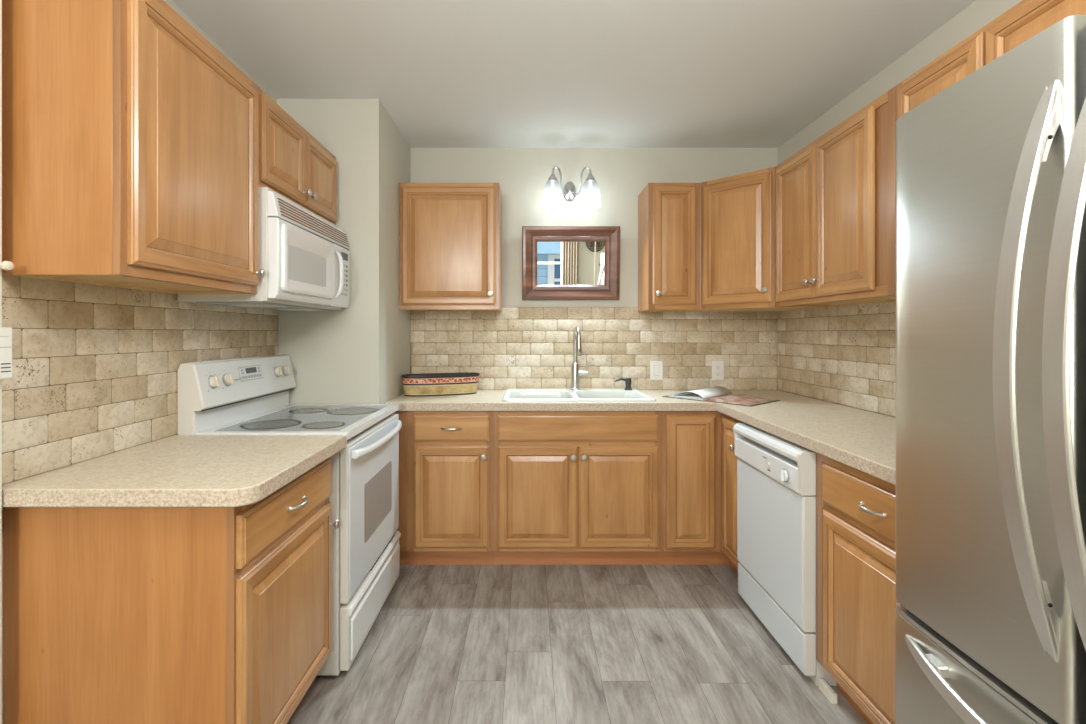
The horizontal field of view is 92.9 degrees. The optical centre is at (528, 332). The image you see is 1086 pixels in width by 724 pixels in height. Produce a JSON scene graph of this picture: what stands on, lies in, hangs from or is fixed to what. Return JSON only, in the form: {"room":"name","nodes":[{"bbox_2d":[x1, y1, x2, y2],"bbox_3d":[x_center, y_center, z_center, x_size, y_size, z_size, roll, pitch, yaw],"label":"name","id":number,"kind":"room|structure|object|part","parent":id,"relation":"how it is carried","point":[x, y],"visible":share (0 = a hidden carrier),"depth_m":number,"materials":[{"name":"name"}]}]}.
{"room":"kitchen","nodes":[
{"label":"kitchen","id":0,"kind":"room"},
{"bbox_2d":[2,0,276,723],"bbox_3d":[-1.362,0.036,0.402,0.100,2.510,6.003,0,0,0],"label":"wall","id":1,"kind":"structure","parent":0,"point":[170,3],"depth_m":2.06,"materials":[{"name":"beige paint"}]},
{"bbox_2d":[0,0,1,723],"bbox_3d":[-1.287,0.036,1.194,0.050,2.510,0.087,0,0,0],"label":"trim","id":2,"kind":"structure","parent":1,"relation":"attached to","point":[0,0],"depth_m":1.23,"materials":[{"name":"beige paint"}]},
{"bbox_2d":[0,327,11,378],"bbox_3d":[-1.248,0.048,1.195,0.027,0.122,0.080,0,0,0],"label":"box","id":3,"kind":"object","parent":1,"relation":"attached to","point":[5,332],"visible":1,"depth_m":1.22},
{"bbox_2d":[2,0,265,293],"bbox_3d":[-1.128,-0.528,1.585,0.346,0.772,0.636,0,0,0],"label":"upper cabinet","id":4,"kind":"object","parent":1,"relation":"attached to","point":[130,140],"visible":1,"depth_m":1.29,"materials":[{"name":"brown wood"}]},
{"bbox_2d":[0,261,13,269],"bbox_3d":[-1.244,-0.159,1.222,0.035,0.023,0.023,0,0,0],"label":"peg","id":5,"kind":"object","parent":4,"relation":"attached to","point":[6,265],"visible":1,"depth_m":1.22,"materials":[{"name":"beige plastic"}]},
{"bbox_3d":[-1.014,-0.528,1.585,0.020,0.772,0.636,0,0,0],"label":"frame","id":6,"kind":"part","parent":4,"relation":"part of","materials":[{"name":"brown wood"}]},
{"bbox_3d":[-0.995,-0.529,1.590,0.019,0.716,0.602,0,0,0],"label":"door","id":7,"kind":"part","parent":4,"relation":"part of","materials":[{"name":"brown wood"}]},
{"bbox_3d":[-0.970,-0.217,1.867,0.030,0.033,0.033,0,0,0],"label":"knob","id":8,"kind":"part","parent":4,"relation":"part of","materials":[{"name":"silver metal"}]},
{"bbox_2d":[2,275,277,484],"bbox_3d":[-1.306,0.105,1.978,0.011,0.542,1.412,0,0,0],"label":"backsplash","id":9,"kind":"structure","parent":1,"relation":"attached to","point":[95,367],"depth_m":1.56,"materials":[{"name":"beige tile"}]},
{"bbox_2d":[257,86,336,224],"bbox_3d":[-1.133,-0.727,2.295,0.356,0.374,0.779,0,0,0],"label":"upper cabinet","id":10,"kind":"object","parent":1,"relation":"attached to","point":[292,163],"visible":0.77,"depth_m":2.18,"materials":[{"name":"brown wood"}]},
{"bbox_2d":[177,187,349,310],"bbox_3d":[-1.092,-0.324,2.289,0.418,0.432,0.765,0,0,0],"label":"microwave","id":11,"kind":"object","parent":10,"relation":"attached to","point":[304,256],"visible":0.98,"depth_m":2.06,"materials":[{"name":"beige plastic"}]},
{"bbox_3d":[-0.947,-0.278,2.180,0.043,0.301,0.544,0,0,0],"label":"door","id":12,"kind":"part","parent":11,"relation":"part of","materials":[{"name":"white plastic"}]},
{"bbox_3d":[-0.905,-0.279,2.462,0.044,0.230,0.024,0,0,0],"label":"handle","id":13,"kind":"part","parent":11,"relation":"part of","materials":[{"name":"white plastic"}]},
{"bbox_3d":[-0.947,-0.278,2.562,0.043,0.301,0.216,0,0,0],"label":"control panel","id":14,"kind":"part","parent":11,"relation":"part of","materials":[{"name":"white plastic"}]},
{"bbox_3d":[-0.995,-0.727,2.103,0.019,0.320,0.368,0,0,0],"label":"door","id":15,"kind":"part","parent":10,"relation":"part of","materials":[{"name":"brown wood"}]},
{"bbox_3d":[-0.970,-0.614,2.260,0.030,0.033,0.033,0,0,0],"label":"knob","id":16,"kind":"part","parent":10,"relation":"part of","materials":[{"name":"silver metal"}]},
{"bbox_3d":[-0.970,-0.614,2.320,0.030,0.033,0.033,0,0,0],"label":"knob","id":17,"kind":"part","parent":10,"relation":"part of","materials":[{"name":"silver metal"}]},
{"bbox_3d":[-0.995,-0.727,2.478,0.019,0.320,0.369,0,0,0],"label":"door","id":18,"kind":"part","parent":10,"relation":"part of","materials":[{"name":"brown wood"}]},
{"bbox_2d":[277,99,410,403],"bbox_3d":[-1.046,0.036,3.044,0.532,2.510,0.718,0,0,0],"label":"wall column","id":19,"kind":"structure","parent":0,"point":[358,353],"depth_m":2.69,"materials":[{"name":"beige paint"}]},
{"bbox_2d":[171,0,975,147],"bbox_3d":[0.166,-1.269,0.402,3.155,0.100,6.203,0,0,0],"label":"ceiling","id":20,"kind":"structure","parent":0,"point":[447,73],"depth_m":2.31,"materials":[{"name":"white paint"}]},
{"bbox_2d":[287,565,867,723],"bbox_3d":[0.166,1.316,0.402,3.155,0.050,6.203,0,0,0],"label":"floor","id":21,"kind":"structure","parent":0,"point":[448,644],"depth_m":2.06,"materials":[{"name":"grey wood"}]},
{"bbox_2d":[3,458,339,723],"bbox_3d":[-0.998,0.856,1.593,0.627,0.869,0.617,0,0,0],"label":"base cabinet","id":22,"kind":"object","parent":21,"relation":"on","point":[112,615],"visible":0.9,"depth_m":1.28,"materials":[{"name":"brown wood"}]},
{"bbox_2d":[2,435,346,506],"bbox_3d":[-0.991,0.399,1.572,0.641,0.044,0.662,0,0,0],"label":"countertop","id":23,"kind":"structure","parent":22,"relation":"on","point":[175,470],"depth_m":1.40,"materials":[{"name":"laminate"}]},
{"bbox_3d":[-0.745,0.804,1.593,0.020,0.765,0.617,0,0,0],"label":"frame","id":24,"kind":"part","parent":22,"relation":"part of","materials":[{"name":"brown wood"}]},
{"bbox_3d":[-0.726,0.894,1.589,0.019,0.550,0.589,0,0,0],"label":"door","id":25,"kind":"part","parent":22,"relation":"part of","materials":[{"name":"brown wood"}]},
{"bbox_3d":[-0.726,0.526,1.589,0.019,0.135,0.589,0,0,0],"label":"drawer","id":26,"kind":"part","parent":22,"relation":"part of","materials":[{"name":"brown wood"}]},
{"bbox_3d":[-0.700,0.526,1.589,0.032,0.014,0.114,0,0,0],"label":"handle","id":27,"kind":"part","parent":22,"relation":"part of","materials":[{"name":"silver metal"}]},
{"bbox_3d":[-0.701,0.691,1.862,0.030,0.033,0.033,0,0,0],"label":"knob","id":28,"kind":"part","parent":22,"relation":"part of","materials":[{"name":"silver metal"}]},
{"bbox_2d":[178,354,401,674],"bbox_3d":[-0.966,0.701,2.292,0.688,1.180,0.766,0,0,0],"label":"range","id":29,"kind":"object","parent":21,"relation":"on","point":[249,395],"visible":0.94,"depth_m":2.10,"materials":[{"name":"white metal"}]},
{"bbox_3d":[-1.210,0.188,1.990,0.026,0.052,0.052,-12,0,0],"label":"knob","id":30,"kind":"part","parent":29,"relation":"part of","materials":[{"name":"beige plastic"}]},
{"bbox_3d":[-1.210,0.188,2.085,0.026,0.052,0.052,-12,0,0],"label":"knob","id":31,"kind":"part","parent":29,"relation":"part of","materials":[{"name":"beige plastic"}]},
{"bbox_3d":[-1.252,0.401,2.292,0.097,0.580,0.764,0,0,0],"label":"control panel","id":32,"kind":"part","parent":29,"relation":"part of","materials":[{"name":"white ceramic"}]},
{"bbox_3d":[-1.225,0.177,2.275,0.003,0.062,0.184,-12,0,0],"label":"clock panel","id":33,"kind":"part","parent":29,"relation":"part of","materials":[{"name":"white plastic"}]},
{"bbox_3d":[-1.045,0.372,2.095,0.226,0.001,0.226,0,0,0],"label":"burner","id":34,"kind":"part","parent":29,"relation":"part of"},
{"bbox_3d":[-1.210,0.188,2.500,0.026,0.052,0.052,-12,0,0],"label":"knob","id":35,"kind":"part","parent":29,"relation":"part of","materials":[{"name":"beige plastic"}]},
{"bbox_3d":[-1.210,0.188,2.583,0.026,0.052,0.052,-12,0,0],"label":"knob","id":36,"kind":"part","parent":29,"relation":"part of","materials":[{"name":"beige plastic"}]},
{"bbox_3d":[-0.957,0.384,2.292,0.570,0.028,0.766,0,0,0],"label":"cooktop frame","id":37,"kind":"part","parent":29,"relation":"part of","materials":[{"name":"white metal"}]},
{"bbox_3d":[-0.953,0.379,2.292,0.477,0.014,0.712,0,0,0],"label":"glass","id":38,"kind":"part","parent":29,"relation":"part of","materials":[{"name":"white glass"}]},
{"bbox_3d":[-1.050,0.372,2.460,0.172,0.001,0.172,0,0,0],"label":"burner","id":39,"kind":"part","parent":29,"relation":"part of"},
{"bbox_3d":[-0.825,0.372,2.075,0.166,0.001,0.166,0,0,0],"label":"burner","id":40,"kind":"part","parent":29,"relation":"part of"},
{"bbox_3d":[-0.835,0.372,2.450,0.236,0.001,0.236,0,0,0],"label":"burner","id":41,"kind":"part","parent":29,"relation":"part of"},
{"bbox_3d":[-0.686,1.140,2.292,0.035,0.234,0.754,0,0,0],"label":"storage drawer","id":42,"kind":"part","parent":29,"relation":"part of","materials":[{"name":"white metal"}]},
{"bbox_3d":[-0.688,0.714,2.292,0.033,0.590,0.754,0,0,0],"label":"oven door","id":43,"kind":"part","parent":29,"relation":"part of","materials":[{"name":"white metal"}]},
{"bbox_3d":[-0.672,0.714,2.292,0.008,0.562,0.726,0,0,0],"label":"door","id":44,"kind":"part","parent":29,"relation":"part of","materials":[{"name":"white metal"}]},
{"bbox_3d":[-0.664,1.131,2.292,0.012,0.208,0.742,0,0,0],"label":"drawer","id":45,"kind":"part","parent":29,"relation":"part of","materials":[{"name":"white metal"}]},
{"bbox_3d":[-0.646,0.465,2.292,0.048,0.038,0.684,0,0,0],"label":"handle","id":46,"kind":"part","parent":29,"relation":"part of","materials":[{"name":"white ceramic"}]},
{"bbox_2d":[393,411,409,564],"bbox_3d":[-0.720,0.856,2.839,0.118,0.868,0.090,0,0,0],"label":"filler panel","id":47,"kind":"object","parent":21,"relation":"on","point":[404,555],"visible":0.24,"depth_m":2.79,"materials":[{"name":"brown wood"}]},
{"bbox_2d":[407,411,493,564],"bbox_3d":[-0.426,0.856,3.067,0.468,0.869,0.648,0,0,0],"label":"base cabinet","id":48,"kind":"object","parent":21,"relation":"on","point":[450,453],"visible":0.88,"depth_m":2.78,"materials":[{"name":"brown wood"}]},
{"bbox_3d":[-0.417,0.515,2.784,0.406,0.139,0.019,0,0,0],"label":"drawer","id":49,"kind":"part","parent":48,"relation":"part of","materials":[{"name":"brown wood"}]},
{"bbox_3d":[-0.417,0.515,2.759,0.114,0.014,0.032,0,0,0],"label":"handle","id":50,"kind":"part","parent":48,"relation":"part of","materials":[{"name":"silver metal"}]},
{"bbox_3d":[-0.417,0.888,2.784,0.406,0.551,0.019,0,0,0],"label":"door","id":51,"kind":"part","parent":48,"relation":"part of","materials":[{"name":"brown wood"}]},
{"bbox_3d":[-0.241,0.664,2.760,0.033,0.033,0.030,0,0,0],"label":"knob","id":52,"kind":"part","parent":48,"relation":"part of","materials":[{"name":"silver metal"}]},
{"bbox_2d":[493,411,661,564],"bbox_3d":[0.266,0.856,3.069,0.914,0.869,0.647,0,0,0],"label":"base cabinet","id":53,"kind":"object","parent":21,"relation":"on","point":[570,487],"visible":0.86,"depth_m":2.77,"materials":[{"name":"brown wood"}]},
{"bbox_3d":[0.049,0.888,2.784,0.433,0.551,0.019,0,0,0],"label":"door","id":54,"kind":"part","parent":53,"relation":"part of","materials":[{"name":"brown wood"}]},
{"bbox_3d":[0.487,0.888,2.784,0.432,0.551,0.019,0,0,0],"label":"door","id":55,"kind":"part","parent":53,"relation":"part of","materials":[{"name":"brown wood"}]},
{"bbox_2d":[659,411,744,573],"bbox_3d":[1.177,0.857,2.942,0.907,0.868,0.899,0,0,0],"label":"base cabinet","id":56,"kind":"object","parent":21,"relation":"on","point":[699,460],"visible":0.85,"depth_m":2.77,"materials":[{"name":"brown wood"}]},
{"bbox_2d":[384,390,895,484],"bbox_3d":[0.427,0.399,2.324,2.412,0.044,2.138,0,0,0],"label":"countertop","id":57,"kind":"structure","parent":56,"relation":"on","point":[862,440],"depth_m":2.44,"materials":[{"name":"beige laminate"}]},
{"bbox_2d":[401,372,479,396],"bbox_3d":[-0.535,0.315,3.155,0.479,0.124,0.161,0,0,-20],"label":"basket","id":58,"kind":"object","parent":57,"relation":"on","point":[464,383],"visible":1,"depth_m":3.08,"materials":[{"name":"beige wicker"}]},
{"bbox_2d":[502,389,655,401],"bbox_3d":[0.277,0.452,3.072,0.847,0.180,0.545,0,0,0],"label":"sink","id":59,"kind":"object","parent":57,"relation":"in","point":[511,395],"visible":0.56,"depth_m":3.19,"materials":[{"name":"white ceramic"}]},
{"bbox_3d":[0.069,0.452,3.018,0.362,0.180,0.365,0,0,0],"label":"bowl","id":60,"kind":"part","parent":59,"relation":"part of","materials":[{"name":"ceramic"}]},
{"bbox_3d":[0.466,0.452,3.018,0.368,0.180,0.365,0,0,0],"label":"bowl","id":61,"kind":"part","parent":59,"relation":"part of","materials":[{"name":"ceramic"}]},
{"bbox_2d":[615,378,631,389],"bbox_3d":[0.600,0.325,3.270,0.112,0.074,0.048,0,0,0],"label":"soap dispenser","id":62,"kind":"object","parent":59,"relation":"on","point":[627,380],"visible":1,"depth_m":3.26,"materials":[{"name":"black metal"}]},
{"bbox_2d":[570,327,587,389],"bbox_3d":[0.320,0.162,3.217,0.111,0.400,0.168,0,0,0],"label":"faucet","id":63,"kind":"object","parent":57,"relation":"on","point":[577,345],"visible":1,"depth_m":3.25,"materials":[{"name":"silver metal"}]},
{"bbox_3d":[0.345,0.224,3.270,0.060,0.096,0.031,0,0,0],"label":"lever","id":64,"kind":"part","parent":63,"relation":"part of","materials":[{"name":"silver metal"}]},
{"bbox_2d":[662,386,779,405],"bbox_3d":[1.089,0.350,2.944,0.345,0.052,0.534,0,0,-41],"label":"open book","id":65,"kind":"object","parent":57,"relation":"on","point":[717,394],"visible":1,"depth_m":2.90,"materials":[{"name":"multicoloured paper"}]},
{"bbox_3d":[0.878,0.806,2.784,0.264,0.721,0.019,0,0,0],"label":"door","id":66,"kind":"part","parent":56,"relation":"part of","materials":[{"name":"brown wood"}]},
{"bbox_3d":[1.036,0.806,2.631,0.019,0.721,0.255,0,0,0],"label":"door","id":67,"kind":"part","parent":56,"relation":"part of","materials":[{"name":"brown wood"}]},
{"bbox_2d":[733,423,836,685],"bbox_3d":[1.284,0.860,2.182,0.631,0.862,0.603,0,0,0],"label":"dishwasher","id":68,"kind":"object","parent":21,"relation":"on","point":[776,476],"visible":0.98,"depth_m":2.04,"materials":[{"name":"white metal"}]},
{"bbox_3d":[1.004,0.846,2.183,0.004,0.486,0.589,0,0,0],"label":"door panel","id":69,"kind":"part","parent":68,"relation":"part of","materials":[{"name":"white metal"}]},
{"bbox_3d":[1.016,0.514,2.182,0.065,0.161,0.569,0,0,0],"label":"control panel","id":70,"kind":"part","parent":68,"relation":"part of","materials":[{"name":"white plastic"}]},
{"bbox_3d":[1.027,0.847,2.182,0.046,0.496,0.601,0,0,0],"label":"door","id":71,"kind":"part","parent":68,"relation":"part of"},
{"bbox_3d":[1.029,1.178,2.182,0.042,0.150,0.601,0,0,0],"label":"kick plate","id":72,"kind":"part","parent":68,"relation":"part of","materials":[{"name":"white metal"}]},
{"bbox_2d":[819,679,836,703],"bbox_3d":[1.062,1.273,1.831,0.020,0.034,0.082,0,0,0],"label":"trim piece","id":73,"kind":"structure","parent":21,"relation":"on","point":[830,694],"depth_m":1.82,"materials":[{"name":"beige paint"}]},
{"bbox_2d":[816,452,897,723],"bbox_3d":[1.313,0.856,1.560,0.637,0.869,0.627,0,0,0],"label":"base cabinet","id":74,"kind":"object","parent":21,"relation":"on","point":[856,601],"visible":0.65,"depth_m":1.62,"materials":[{"name":"brown wood"}]},
{"bbox_3d":[1.036,0.526,1.534,0.019,0.135,0.553,0,0,0],"label":"drawer","id":75,"kind":"part","parent":74,"relation":"part of","materials":[{"name":"brown wood"}]},
{"bbox_3d":[1.010,0.526,1.534,0.032,0.014,0.114,0,0,0],"label":"handle","id":76,"kind":"part","parent":74,"relation":"part of","materials":[{"name":"silver metal"}]},
{"bbox_2d":[896,15,1085,723],"bbox_3d":[1.204,0.389,0.832,0.841,1.802,0.871,0,0,0],"label":"refrigerator","id":77,"kind":"object","parent":21,"relation":"on","point":[991,167],"visible":1,"depth_m":0.97,"materials":[{"name":"metal"}]},
{"bbox_3d":[0.862,0.706,1.094,0.024,0.022,0.050,0,0,0],"label":"handle mount","id":78,"kind":"part","parent":77,"relation":"part of","materials":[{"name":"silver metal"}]},
{"bbox_3d":[0.841,0.706,0.822,0.088,0.036,0.744,0,0,0],"label":"handle","id":79,"kind":"part","parent":77,"relation":"part of","materials":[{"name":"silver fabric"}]},
{"bbox_3d":[0.908,0.938,0.832,0.079,0.537,0.871,0,0,0],"label":"freezer drawer","id":80,"kind":"part","parent":77,"relation":"part of","materials":[{"name":"silver metal"}]},
{"bbox_3d":[0.832,0.063,0.856,0.095,0.956,0.037,0,0,0],"label":"handle","id":81,"kind":"part","parent":77,"relation":"part of","materials":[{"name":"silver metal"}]},
{"bbox_3d":[0.856,-0.342,0.856,0.036,0.123,0.026,0,0,0],"label":"handle mount","id":82,"kind":"part","parent":77,"relation":"part of","materials":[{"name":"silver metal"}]},
{"bbox_3d":[0.856,0.468,0.856,0.036,0.123,0.026,0,0,0],"label":"handle mount","id":83,"kind":"part","parent":77,"relation":"part of","materials":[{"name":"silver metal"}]},
{"bbox_3d":[0.832,0.063,0.772,0.095,0.956,0.037,0,0,0],"label":"handle","id":84,"kind":"part","parent":77,"relation":"part of","materials":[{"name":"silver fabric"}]},
{"bbox_2d":[411,148,777,306],"bbox_3d":[0.166,0.036,3.453,3.155,2.510,0.100,0,0,0],"label":"wall","id":85,"kind":"structure","parent":0,"point":[620,175],"depth_m":3.40,"materials":[{"name":"beige paint"}]},
{"bbox_2d":[399,183,501,311],"bbox_3d":[-0.478,-0.520,3.220,0.602,0.764,0.344,0,0,0],"label":"upper cabinet","id":86,"kind":"object","parent":85,"relation":"attached to","point":[450,234],"visible":1,"depth_m":3.08,"materials":[{"name":"brown wood"}]},
{"bbox_2d":[522,226,619,299],"bbox_3d":[0.276,-0.453,3.362,0.636,0.476,0.062,0,0,0],"label":"mirror","id":87,"kind":"object","parent":85,"relation":"attached to","point":[559,262],"visible":1,"depth_m":3.37,"materials":[{"name":"red wood"}]},
{"bbox_3d":[0.276,-0.454,3.370,0.440,0.280,0.001,0,5,0],"label":"glass","id":88,"kind":"part","parent":87,"relation":"part of","materials":[{"name":"clear mirror"}]},
{"bbox_2d":[548,166,594,201],"bbox_3d":[0.270,-0.920,3.289,0.373,0.257,0.225,0,0,0],"label":"wall sconce","id":89,"kind":"object","parent":85,"relation":"attached to","point":[569,191],"visible":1,"depth_m":3.31,"materials":[{"name":"silver metal"}]},
{"bbox_3d":[0.211,-0.971,3.303,0.035,0.155,0.176,0,0,38],"label":"arm","id":90,"kind":"part","parent":89,"relation":"part of","materials":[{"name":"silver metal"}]},
{"bbox_3d":[0.329,-0.971,3.303,0.035,0.155,0.176,0,0,-38],"label":"arm","id":91,"kind":"part","parent":89,"relation":"part of","materials":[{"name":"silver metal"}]},
{"bbox_2d":[410,307,776,389],"bbox_3d":[0.431,0.105,3.397,2.423,0.542,0.011,0,0,0],"label":"backsplash","id":92,"kind":"structure","parent":85,"relation":"attached to","point":[513,347],"depth_m":3.39,"materials":[{"name":"beige tile"}]},
{"bbox_2d":[650,361,662,379],"bbox_3d":[0.839,0.248,3.387,0.083,0.126,0.008,0,0,0],"label":"light switch","id":93,"kind":"object","parent":92,"relation":"attached to","point":[656,367],"visible":1,"depth_m":3.39,"materials":[{"name":"white plastic"}]},
{"bbox_2d":[712,361,723,379],"bbox_3d":[1.243,0.248,3.387,0.081,0.126,0.008,0,0,0],"label":"power outlet","id":94,"kind":"object","parent":92,"relation":"attached to","point":[717,366],"visible":1,"depth_m":3.39,"materials":[{"name":"white plastic"}]},
{"bbox_2d":[638,183,699,311],"bbox_3d":[0.876,-0.520,3.220,0.312,0.764,0.344,0,0,0],"label":"upper cabinet","id":95,"kind":"object","parent":85,"relation":"attached to","point":[668,213],"visible":1,"depth_m":3.08,"materials":[{"name":"brown wood"}]},
{"bbox_3d":[0.873,-0.524,3.087,0.261,0.713,0.019,0,0,0],"label":"door","id":96,"kind":"part","parent":95,"relation":"part of","materials":[{"name":"brown wood"}]},
{"bbox_2d":[686,167,823,311],"bbox_3d":[1.333,-0.520,3.086,0.598,0.762,0.610,0,0,0],"label":"upper cabinet","id":97,"kind":"object","parent":85,"relation":"attached to","point":[738,212],"visible":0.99,"depth_m":2.92,"materials":[{"name":"brown wood"}]},
{"bbox_3d":[1.179,-0.522,2.938,0.395,0.709,0.019,0,0,45],"label":"door","id":98,"kind":"part","parent":97,"relation":"part of","materials":[{"name":"brown wood"}]},
{"bbox_3d":[1.192,-0.520,2.952,0.427,0.762,0.019,0,0,45],"label":"frame","id":99,"kind":"part","parent":97,"relation":"part of","materials":[{"name":"brown wood"}]},
{"bbox_2d":[778,0,1021,417],"bbox_3d":[1.693,0.036,0.402,0.100,2.510,6.003,0,0,0],"label":"wall","id":100,"kind":"structure","parent":0,"point":[979,13],"depth_m":2.25,"materials":[{"name":"beige paint"}]},
{"bbox_2d":[776,86,895,306],"bbox_3d":[1.460,-0.520,2.338,0.342,0.764,0.907,0,0,0],"label":"upper cabinet","id":101,"kind":"object","parent":100,"relation":"attached to","point":[836,195],"visible":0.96,"depth_m":2.19,"materials":[{"name":"brown wood"}]},
{"bbox_3d":[1.329,-0.521,2.575,0.019,0.711,0.381,0,0,0],"label":"door","id":102,"kind":"part","parent":101,"relation":"part of","materials":[{"name":"brown wood"}]},
{"bbox_3d":[1.304,-0.239,2.416,0.030,0.033,0.033,0,0,0],"label":"knob","id":103,"kind":"part","parent":101,"relation":"part of","materials":[{"name":"silver metal"}]},
{"bbox_3d":[1.304,-0.239,2.350,0.030,0.033,0.033,0,0,0],"label":"knob","id":104,"kind":"part","parent":101,"relation":"part of","materials":[{"name":"silver metal"}]},
{"bbox_3d":[1.329,-0.521,2.187,0.019,0.711,0.389,0,0,0],"label":"door","id":105,"kind":"part","parent":101,"relation":"part of","materials":[{"name":"brown wood"}]},
{"bbox_2d":[777,301,895,416],"bbox_3d":[1.637,0.105,2.292,0.011,0.542,2.200,0,0,0],"label":"backsplash","id":106,"kind":"structure","parent":100,"relation":"attached to","point":[843,355],"depth_m":2.69,"materials":[{"name":"beige tile"}]},
{"bbox_2d":[895,0,1085,181],"bbox_3d":[1.480,-0.725,1.397,0.323,0.353,0.975,0,0,0],"label":"upper cabinet","id":107,"kind":"object","parent":100,"relation":"attached to","point":[1026,19],"visible":0.36,"depth_m":1.51,"materials":[{"name":"brown wood"}]},
{"bbox_3d":[1.329,-0.726,1.683,0.019,0.310,0.350,0,0,0],"label":"door","id":108,"kind":"part","parent":107,"relation":"part of","materials":[{"name":"brown wood"}]},
{"bbox_3d":[1.329,-0.726,1.226,0.019,0.310,0.544,0,0,0],"label":"door","id":109,"kind":"part","parent":107,"relation":"part of","materials":[{"name":"brown wood"}]}
]}

